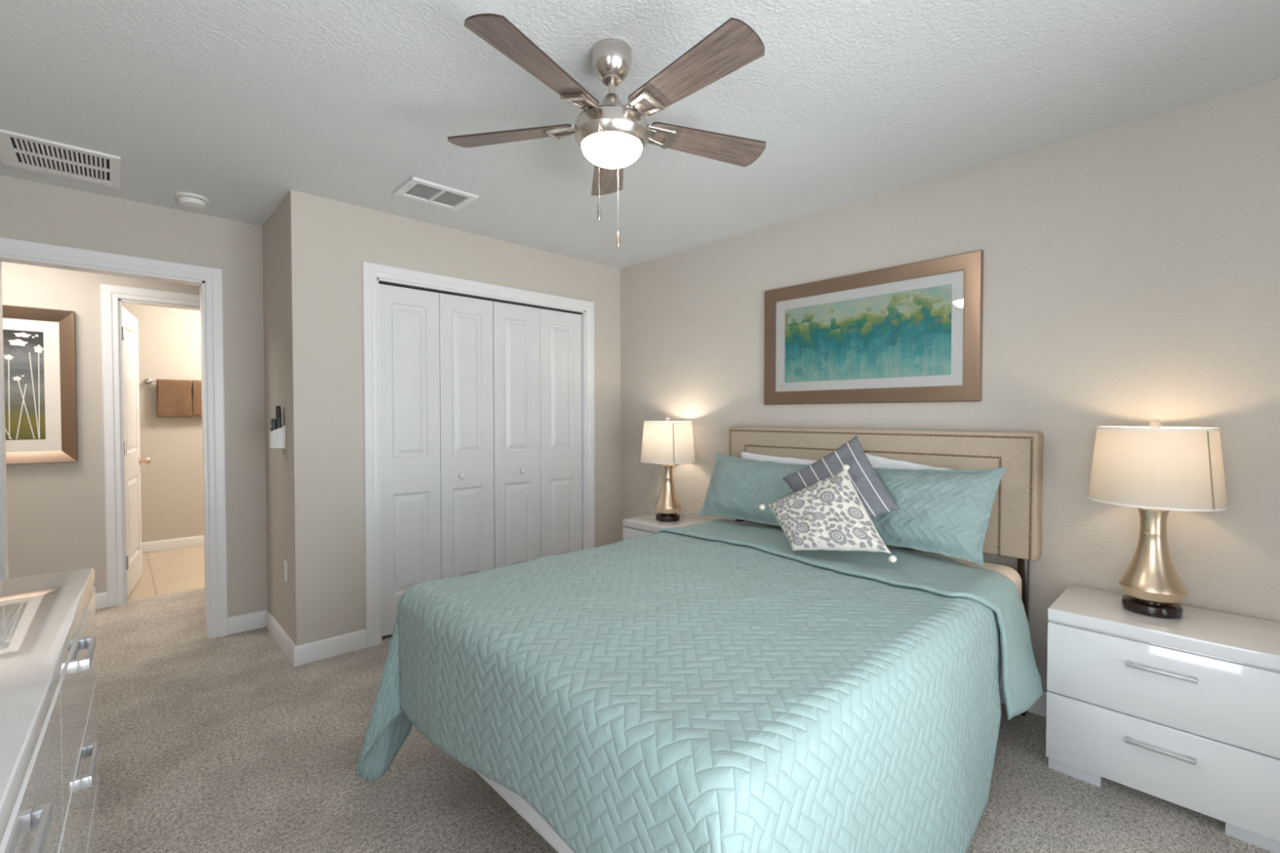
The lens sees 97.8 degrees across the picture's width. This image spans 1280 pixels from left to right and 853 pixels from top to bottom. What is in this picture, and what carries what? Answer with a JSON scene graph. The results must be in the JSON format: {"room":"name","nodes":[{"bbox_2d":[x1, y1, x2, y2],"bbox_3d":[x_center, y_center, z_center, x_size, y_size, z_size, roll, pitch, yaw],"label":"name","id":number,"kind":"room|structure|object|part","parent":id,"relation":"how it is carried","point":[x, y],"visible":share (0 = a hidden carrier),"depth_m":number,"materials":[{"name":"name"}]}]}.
{"room":"bedroom","nodes":[
{"label":"bedroom","id":0,"kind":"room"},
{"bbox_2d":[1,262,199,593],"bbox_3d":[-3.348,-0.009,4.060,3.500,2.440,0.100,-1,2,-43],"label":"wall","id":1,"kind":"structure","parent":0,"point":[56,511],"depth_m":3.65,"materials":[{"name":"paint"}]},
{"bbox_2d":[2,304,78,464],"bbox_3d":[-3.906,-0.255,3.428,0.628,0.978,0.043,-1,2,-43],"label":"framed picture","id":2,"kind":"object","parent":1,"relation":"attached to","point":[39,344],"visible":0.94,"depth_m":3.54,"materials":[{"name":"brown metal"}]},
{"bbox_2d":[3,328,45,439],"bbox_3d":[-3.917,-0.257,3.437,0.344,0.682,0.001,-1,2,-43],"label":"print","id":3,"kind":"object","parent":2,"relation":"attached to","point":[24,349],"depth_m":3.50,"materials":[{"name":"multicoloured paper"}]},
{"bbox_2d":[95,591,106,608],"bbox_3d":[-3.345,1.163,4.008,3.400,0.100,0.014,-1,2,-43],"label":"baseboard","id":4,"kind":"structure","parent":1,"relation":"attached to","point":[101,597],"depth_m":3.75,"materials":[{"name":"white wood"}]},
{"bbox_2d":[120,305,151,598],"bbox_3d":[-3.817,0.176,4.175,0.171,2.043,0.732,-1,1,-35],"label":"door","id":5,"kind":"structure","parent":1,"relation":"in","point":[130,353],"depth_m":4.16,"materials":[{"name":"white paint"}]},
{"bbox_3d":[-3.994,0.274,4.427,0.171,0.060,0.060,-1,1,-35],"label":"knob","id":6,"kind":"part","parent":5,"relation":"part of","materials":[{"name":"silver metal"}]},
{"bbox_2d":[101,284,199,607],"bbox_3d":[-3.291,0.126,4.103,0.933,2.170,0.119,-1,2,-43],"label":"door frame","id":7,"kind":"structure","parent":1,"relation":"attached to","point":[112,295],"depth_m":3.78,"materials":[{"name":"white wood"}]},
{"bbox_2d":[0,175,267,617],"bbox_3d":[-1.925,-0.004,3.834,3.580,2.440,0.115,-1,2,-43],"label":"wall","id":8,"kind":"structure","parent":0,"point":[30,211],"depth_m":3.29,"materials":[{"name":"paint"}]},
{"bbox_2d":[0,236,228,638],"bbox_3d":[-2.817,0.162,2.983,0.958,2.144,0.134,-1,2,-43],"label":"door frame","id":9,"kind":"structure","parent":8,"relation":"attached to","point":[210,280],"depth_m":3.21,"materials":[{"name":"white paint"}]},
{"bbox_2d":[227,609,266,635],"bbox_3d":[-2.359,1.176,3.360,0.201,0.100,0.014,-1,2,-43],"label":"baseboard","id":10,"kind":"structure","parent":8,"relation":"attached to","point":[253,620],"depth_m":3.35,"materials":[{"name":"white wood"}]},
{"bbox_2d":[120,302,204,542],"bbox_3d":[-4.292,-0.041,5.644,2.900,2.440,0.100,-1,2,-43],"label":"wall","id":11,"kind":"structure","parent":0,"point":[169,339],"depth_m":5.36,"materials":[{"name":"paint"}]},
{"bbox_2d":[144,378,192,383],"bbox_3d":[-4.378,-0.429,5.431,0.657,0.052,0.077,-1,2,-43],"label":"towel rail","id":12,"kind":"object","parent":11,"relation":"attached to","point":[147,380],"visible":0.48,"depth_m":5.23,"materials":[{"name":"silver metal"}]},
{"bbox_3d":[-4.598,-0.425,5.224,0.052,0.052,0.077,-1,2,-43],"label":"post","id":13,"kind":"part","parent":12,"relation":"part of","materials":[{"name":"silver metal"}]},
{"bbox_2d":[156,378,192,417],"bbox_3d":[-4.446,-0.270,5.332,0.262,0.354,0.044,-1,2,-43],"label":"bath towel","id":14,"kind":"object","parent":12,"relation":"hanging from","point":[174,397],"visible":1,"depth_m":5.32,"materials":[{"name":"brown fabric"}]},
{"bbox_2d":[191,380,201,416],"bbox_3d":[-4.262,-0.278,5.506,0.245,0.349,0.048,-1,2,-43],"label":"bath towel","id":15,"kind":"object","parent":12,"relation":"hanging from","point":[197,384],"visible":0.34,"depth_m":5.43,"materials":[{"name":"brown fabric"}]},
{"bbox_2d":[142,535,204,553],"bbox_3d":[-4.253,1.129,5.626,2.700,0.100,0.014,-1,2,-43],"label":"baseboard","id":16,"kind":"structure","parent":11,"relation":"attached to","point":[192,541],"depth_m":5.38,"materials":[{"name":"white wood"}]},
{"bbox_2d":[262,196,291,639],"bbox_3d":[-2.032,0.009,3.220,0.115,2.440,0.633,-1,2,-43],"label":"wall","id":17,"kind":"structure","parent":0,"point":[273,230],"depth_m":3.16,"materials":[{"name":"paint"}]},
{"bbox_2d":[269,425,285,448],"bbox_3d":[-1.960,0.058,3.012,0.066,0.126,0.094,-1,2,-43],"label":"remote holder","id":18,"kind":"object","parent":17,"relation":"attached to","point":[277,437],"visible":0.9,"depth_m":2.99,"materials":[{"name":"white plastic"}]},
{"bbox_2d":[270,418,275,431],"bbox_3d":[-1.972,0.035,3.002,0.023,0.153,0.035,-1,2,-43],"label":"remote control","id":19,"kind":"object","parent":18,"relation":"in","point":[273,421],"visible":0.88,"depth_m":2.99,"materials":[{"name":"black plastic"}]},
{"bbox_2d":[275,405,281,429],"bbox_3d":[-1.956,-0.001,3.020,0.023,0.223,0.042,-1,2,-43],"label":"remote control","id":20,"kind":"object","parent":18,"relation":"in","point":[277,412],"visible":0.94,"depth_m":3.01,"materials":[{"name":"black plastic"}]},
{"bbox_3d":[-1.939,0.058,3.032,0.008,0.126,0.094,-1,2,-43],"label":"plate","id":21,"kind":"part","parent":18,"relation":"part of","materials":[{"name":"white plastic"}]},
{"bbox_2d":[265,609,296,665],"bbox_3d":[-2.034,1.181,3.152,0.014,0.100,0.734,-1,2,-43],"label":"baseboard","id":22,"kind":"structure","parent":17,"relation":"attached to","point":[282,639],"depth_m":3.12,"materials":[{"name":"white wood"}]},
{"bbox_2d":[284,560,288,582],"bbox_3d":[-1.926,0.788,3.033,0.009,0.114,0.070,-1,2,-43],"label":"power outlet","id":23,"kind":"object","parent":17,"relation":"attached to","point":[286,573],"visible":1,"depth_m":3.02,"materials":[{"name":"white plastic"}]},
{"bbox_2d":[285,190,620,645],"bbox_3d":[-1.005,-0.001,3.674,2.232,2.440,0.115,-1,2,-43],"label":"wall","id":24,"kind":"structure","parent":0,"point":[328,241],"depth_m":3.03,"materials":[{"name":"paint"}]},
{"bbox_2d":[293,629,366,666],"bbox_3d":[-0.971,1.170,3.641,2.232,0.100,0.014,-1,2,-43],"label":"baseboard","id":25,"kind":"structure","parent":24,"relation":"attached to","point":[322,649],"depth_m":2.98,"materials":[{"name":"white wood"}]},
{"bbox_2d":[378,284,494,636],"bbox_3d":[-1.224,0.194,3.428,0.719,2.018,0.068,-1,2,-43],"label":"door","id":26,"kind":"structure","parent":24,"relation":"in","point":[437,415],"depth_m":3.40,"materials":[{"name":"white wood"}]},
{"bbox_3d":[-1.118,0.308,3.508,0.036,0.036,0.036,-1,2,-43],"label":"knob","id":27,"kind":"part","parent":26,"relation":"part of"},
{"bbox_2d":[361,261,595,647],"bbox_3d":[-0.975,0.149,3.692,1.624,2.141,0.134,-1,2,-43],"label":"door frame","id":28,"kind":"structure","parent":24,"relation":"attached to","point":[374,274],"depth_m":3.18,"materials":[{"name":"white wood"}]},
{"bbox_2d":[493,301,582,568],"bbox_3d":[-0.697,0.183,3.925,0.719,2.018,0.068,-1,2,-43],"label":"door","id":29,"kind":"structure","parent":24,"relation":"in","point":[537,352],"depth_m":3.90,"materials":[{"name":"white wood"}]},
{"bbox_3d":[-0.802,0.302,3.806,0.036,0.036,0.036,-1,2,-43],"label":"knob","id":30,"kind":"part","parent":29,"relation":"part of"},
{"bbox_2d":[0,0,1279,268],"bbox_3d":[-1.481,-1.241,2.726,4.420,0.080,8.165,-1,2,-43],"label":"ceiling","id":31,"kind":"structure","parent":0,"point":[238,105],"depth_m":1.97,"materials":[{"name":"paint"}]},
{"bbox_2d":[0,128,120,189],"bbox_3d":[-2.600,-1.190,2.510,0.385,0.012,0.465,-1,2,-43],"label":"ceiling vent","id":32,"kind":"object","parent":31,"relation":"in","point":[19,151],"visible":1,"depth_m":2.49,"materials":[{"name":"white metal"}]},
{"bbox_2d":[174,191,208,208],"bbox_3d":[-2.359,-1.183,2.941,0.144,0.045,0.144,-1,2,-43],"label":"smoke detector","id":33,"kind":"object","parent":31,"relation":"attached to","point":[186,199],"visible":1,"depth_m":2.91,"materials":[{"name":"white plastic"}]},
{"bbox_2d":[392,177,479,211],"bbox_3d":[-1.055,-1.196,2.892,0.344,0.016,0.266,-1,2,-43],"label":"ceiling vent","id":34,"kind":"object","parent":31,"relation":"in","point":[415,188],"visible":1,"depth_m":2.88,"materials":[{"name":"white metal"}]},
{"bbox_2d":[447,13,765,247],"bbox_3d":[-0.068,-0.889,1.733,1.073,0.582,1.040,-1,2,-43],"label":"ceiling fan","id":35,"kind":"object","parent":31,"relation":"hanging from","point":[612,135],"visible":1,"depth_m":1.66,"materials":[{"name":"brown wood"}]},
{"bbox_3d":[-0.421,-0.957,1.839,0.432,0.006,0.132,0,14,13],"label":"blade","id":36,"kind":"part","parent":35,"relation":"part of","materials":[{"name":"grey wood"}]},
{"bbox_3d":[-0.264,-0.949,1.470,0.132,0.006,0.432,16,9,30],"label":"blade","id":37,"kind":"part","parent":35,"relation":"part of","materials":[{"name":"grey wood"}]},
{"bbox_3d":[-0.122,-0.791,1.658,0.003,0.260,0.003,-1,2,-43],"label":"pull chain","id":38,"kind":"part","parent":35,"relation":"part of","materials":[{"name":"silver metal"}]},
{"bbox_3d":[-0.122,-0.638,1.661,0.011,0.052,0.011,-1,2,-43],"label":"chain pull","id":39,"kind":"part","parent":35,"relation":"part of","materials":[{"name":"silver metal"}]},
{"bbox_3d":[-0.118,-0.962,2.102,0.132,0.006,0.432,-13,2,-5],"label":"blade","id":40,"kind":"part","parent":35,"relation":"part of","materials":[{"name":"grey wood"}]},
{"bbox_3d":[-0.089,-0.857,1.764,0.191,0.055,0.191,-1,2,-43],"label":"lamp shade","id":41,"kind":"part","parent":35,"relation":"part of","materials":[{"name":"white glass"}]},
{"bbox_3d":[-0.089,-0.972,1.762,0.224,0.044,0.224,-1,2,-43],"label":"motor","id":42,"kind":"part","parent":35,"relation":"part of","materials":[{"name":"silver metal"}]},
{"bbox_3d":[-0.074,-0.627,1.877,0.011,0.052,0.011,-1,2,-43],"label":"chain pull","id":43,"kind":"part","parent":35,"relation":"part of","materials":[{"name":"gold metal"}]},
{"bbox_3d":[-0.074,-0.777,1.874,0.003,0.255,0.003,-1,2,-43],"label":"pull chain","id":44,"kind":"part","parent":35,"relation":"part of","materials":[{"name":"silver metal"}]},
{"bbox_3d":[0.135,-0.950,1.505,0.132,0.006,0.432,16,-10,-40],"label":"blade","id":45,"kind":"part","parent":35,"relation":"part of","materials":[{"name":"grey wood"}]},
{"bbox_3d":[0.225,-0.958,1.895,0.432,0.006,0.132,-1,-12,-23],"label":"blade","id":46,"kind":"part","parent":35,"relation":"part of","materials":[{"name":"brown wood"}]},
{"bbox_2d":[95,545,1273,852],"bbox_3d":[-1.481,1.268,2.778,4.420,0.060,8.165,-1,2,-43],"label":"floor","id":47,"kind":"structure","parent":0,"point":[220,744],"depth_m":2.01,"materials":[{"name":"carpet"}]},
{"bbox_2d":[0,568,100,852],"bbox_3d":[-1.156,0.839,0.827,0.459,0.880,1.502,-1,2,-41],"label":"dresser","id":48,"kind":"object","parent":47,"relation":"on","point":[50,796],"visible":1,"depth_m":1.00,"materials":[{"name":"white paint"}]},
{"bbox_3d":[-0.756,0.572,0.672,0.018,0.248,0.748,-1,2,-41],"label":"drawer","id":49,"kind":"part","parent":48,"relation":"part of","materials":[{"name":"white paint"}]},
{"bbox_3d":[-0.743,0.517,0.682,0.017,0.024,0.168,-1,2,-41],"label":"handle","id":50,"kind":"part","parent":48,"relation":"part of","materials":[{"name":"metal"}]},
{"bbox_3d":[-0.756,0.833,0.678,0.018,0.265,0.748,-1,2,-41],"label":"drawer","id":51,"kind":"part","parent":48,"relation":"part of","materials":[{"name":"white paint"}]},
{"bbox_3d":[-1.249,0.560,1.238,0.018,0.248,0.748,-1,2,-41],"label":"drawer","id":52,"kind":"part","parent":48,"relation":"part of","materials":[{"name":"white paint"}]},
{"bbox_3d":[-1.249,0.822,1.244,0.018,0.265,0.748,-1,2,-41],"label":"drawer","id":53,"kind":"part","parent":48,"relation":"part of","materials":[{"name":"white paint"}]},
{"bbox_3d":[-1.236,0.506,1.248,0.017,0.024,0.168,-1,2,-41],"label":"handle","id":54,"kind":"part","parent":48,"relation":"part of","materials":[{"name":"metal"}]},
{"bbox_3d":[-1.236,0.759,1.254,0.017,0.024,0.168,-1,2,-41],"label":"handle","id":55,"kind":"part","parent":48,"relation":"part of","materials":[{"name":"metal"}]},
{"bbox_3d":[-1.249,1.091,1.249,0.018,0.265,0.748,-1,2,-41],"label":"drawer","id":56,"kind":"part","parent":48,"relation":"part of","materials":[{"name":"white paint"}]},
{"bbox_2d":[622,513,710,540],"bbox_3d":[0.229,0.924,3.679,0.430,0.592,0.612,-1,2,-43],"label":"nightstand","id":57,"kind":"object","parent":47,"relation":"on","point":[637,526],"visible":0.09,"depth_m":3.68,"materials":[{"name":"white paint"}]},
{"bbox_3d":[0.099,0.807,3.554,0.018,0.250,0.610,-1,2,-43],"label":"drawer","id":58,"kind":"part","parent":57,"relation":"part of","materials":[{"name":"white paint"}]},
{"bbox_2d":[640,417,695,521],"bbox_3d":[0.187,0.282,3.743,0.369,0.688,0.369,-1,2,-43],"label":"table lamp","id":59,"kind":"object","parent":57,"relation":"on","point":[668,443],"visible":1,"depth_m":3.62,"materials":[{"name":"white fabric"}]},
{"bbox_3d":[0.187,0.103,3.740,0.366,0.263,0.366,-1,2,-43],"label":"lamp shade","id":60,"kind":"part","parent":59,"relation":"part of","materials":[{"name":"white fabric"}]},
{"bbox_2d":[728,426,1043,716],"bbox_3d":[0.466,0.637,2.323,1.948,1.222,1.616,-1,2,-43],"label":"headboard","id":61,"kind":"object","parent":47,"relation":"on","point":[1014,530],"visible":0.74,"depth_m":2.49,"materials":[{"name":"beige fabric"}]},
{"bbox_2d":[475,635,1003,852],"bbox_3d":[0.379,0.941,2.216,1.995,0.223,1.455,-1,2,-43],"label":"box spring","id":62,"kind":"object","parent":61,"relation":"on","point":[529,814],"visible":0.02,"depth_m":1.48,"materials":[{"name":"fabric"}]},
{"bbox_2d":[740,521,1022,635],"bbox_3d":[0.390,0.710,2.210,2.010,0.238,1.487,-1,2,-43],"label":"mattress","id":63,"kind":"object","parent":62,"relation":"on","point":[1009,572],"visible":0.02,"depth_m":2.33,"materials":[{"name":"white fabric"}]},
{"bbox_2d":[356,518,1043,852],"bbox_3d":[0.264,0.887,2.046,1.985,0.681,1.665,-1,2,-43],"label":"bedspread","id":64,"kind":"object","parent":63,"relation":"on","point":[718,686],"visible":0.93,"depth_m":1.49,"materials":[{"name":"teal fabric"}]},
{"bbox_2d":[697,452,809,526],"bbox_3d":[0.644,0.346,3.071,0.232,0.366,0.743,-1,2,-43],"label":"pillow sham","id":65,"kind":"object","parent":64,"relation":"on","point":[737,487],"visible":0.7,"depth_m":3.04,"materials":[{"name":"teal fabric"}]},
{"bbox_2d":[759,464,897,563],"bbox_3d":[0.803,0.347,2.388,0.264,0.358,0.656,-1,2,-43],"label":"throw pillow","id":66,"kind":"object","parent":64,"relation":"on","point":[829,513],"visible":1,"depth_m":2.32,"materials":[{"name":"beige fabric"}]},
{"bbox_2d":[782,435,900,519],"bbox_3d":[0.900,0.276,2.559,0.545,0.466,0.241,1,1,27],"label":"throw pillow","id":67,"kind":"object","parent":64,"relation":"on","point":[872,492],"visible":0.52,"depth_m":2.53,"materials":[{"name":"grey fabric"}]},
{"bbox_2d":[871,466,1007,566],"bbox_3d":[1.198,0.352,2.487,0.242,0.378,0.698,-1,2,-43],"label":"pillow sham","id":68,"kind":"object","parent":64,"relation":"on","point":[947,513],"visible":0.66,"depth_m":2.34,"materials":[{"name":"teal fabric"}]},
{"bbox_2d":[740,450,817,464],"bbox_3d":[0.822,0.351,3.144,0.075,0.398,0.655,-1,2,-43],"label":"pillow","id":69,"kind":"object","parent":63,"relation":"on","point":[744,455],"visible":0.12,"depth_m":3.20,"materials":[{"name":"white fabric"}]},
{"bbox_2d":[864,453,956,470],"bbox_3d":[1.274,0.345,2.667,0.069,0.430,0.540,-1,2,-43],"label":"pillow","id":70,"kind":"object","parent":63,"relation":"on","point":[876,461],"visible":0.07,"depth_m":2.71,"materials":[{"name":"white fabric"}]},
{"bbox_3d":[1.039,0.289,2.982,0.005,0.521,1.399,-1,2,-43],"label":"nailhead trim","id":71,"kind":"part","parent":61,"relation":"part of","materials":[{"name":"beige fabric"}]},
{"bbox_3d":[1.139,0.282,2.951,0.098,0.540,1.616,-1,2,-43],"label":"headboard","id":72,"kind":"part","parent":61,"relation":"part of","materials":[{"name":"beige fabric"}]},
{"bbox_3d":[1.658,0.905,2.419,0.045,0.682,0.036,-1,2,-43],"label":"headboard leg","id":73,"kind":"part","parent":61,"relation":"part of","materials":[{"name":"brown wood"}]},
{"bbox_2d":[1045,585,1279,852],"bbox_3d":[1.832,0.959,1.948,0.430,0.592,0.612,-1,2,-43],"label":"nightstand","id":74,"kind":"object","parent":47,"relation":"on","point":[1184,711],"visible":0.98,"depth_m":1.82,"materials":[{"name":"white paint"}]},
{"bbox_2d":[1087,419,1228,617],"bbox_3d":[1.835,0.318,1.996,0.369,0.688,0.369,-1,2,-43],"label":"table lamp","id":75,"kind":"object","parent":74,"relation":"on","point":[1156,470],"visible":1,"depth_m":1.92,"materials":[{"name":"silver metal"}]},
{"bbox_3d":[1.835,0.139,1.993,0.366,0.263,0.366,-1,2,-43],"label":"lamp shade","id":76,"kind":"part","parent":75,"relation":"part of","materials":[{"name":"white fabric"}]},
{"bbox_3d":[1.686,1.049,1.811,0.028,0.012,0.168,-1,2,-43],"label":"handle","id":77,"kind":"part","parent":74,"relation":"part of","materials":[{"name":"metal"}]},
{"bbox_3d":[1.686,0.793,1.806,0.028,0.012,0.168,-1,2,-43],"label":"handle","id":78,"kind":"part","parent":74,"relation":"part of","materials":[{"name":"metal"}]},
{"bbox_3d":[1.702,1.094,1.828,0.018,0.240,0.610,-1,2,-43],"label":"drawer","id":79,"kind":"part","parent":74,"relation":"part of","materials":[{"name":"white paint"}]},
{"bbox_3d":[1.702,0.843,1.823,0.018,0.250,0.610,-1,2,-43],"label":"drawer","id":80,"kind":"part","parent":74,"relation":"part of","materials":[{"name":"white paint"}]},
{"bbox_2d":[620,78,1279,693],"bbox_3d":[1.091,0.010,3.162,0.115,2.440,5.002,-1,2,-43],"label":"wall","id":81,"kind":"structure","parent":0,"point":[1131,269],"depth_m":2.32,"materials":[{"name":"paint"}]},
{"bbox_2d":[764,249,983,404],"bbox_3d":[1.161,-0.468,2.974,0.025,0.688,1.167,-1,2,-43],"label":"framed picture","id":82,"kind":"object","parent":81,"relation":"attached to","point":[913,332],"visible":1,"depth_m":2.89,"materials":[{"name":"brown metal"}]},
{"bbox_2d":[784,284,951,382],"bbox_3d":[1.166,-0.467,2.973,0.001,0.430,0.902,-1,2,-43],"label":"print","id":83,"kind":"object","parent":82,"relation":"attached to","point":[907,333],"depth_m":2.92},
{"bbox_2d":[1000,686,1046,717],"bbox_3d":[1.300,1.186,2.870,0.014,0.100,4.254,-1,2,-43],"label":"baseboard","id":84,"kind":"structure","parent":81,"relation":"attached to","point":[1039,707],"depth_m":2.41,"materials":[{"name":"white wood"}]}
]}

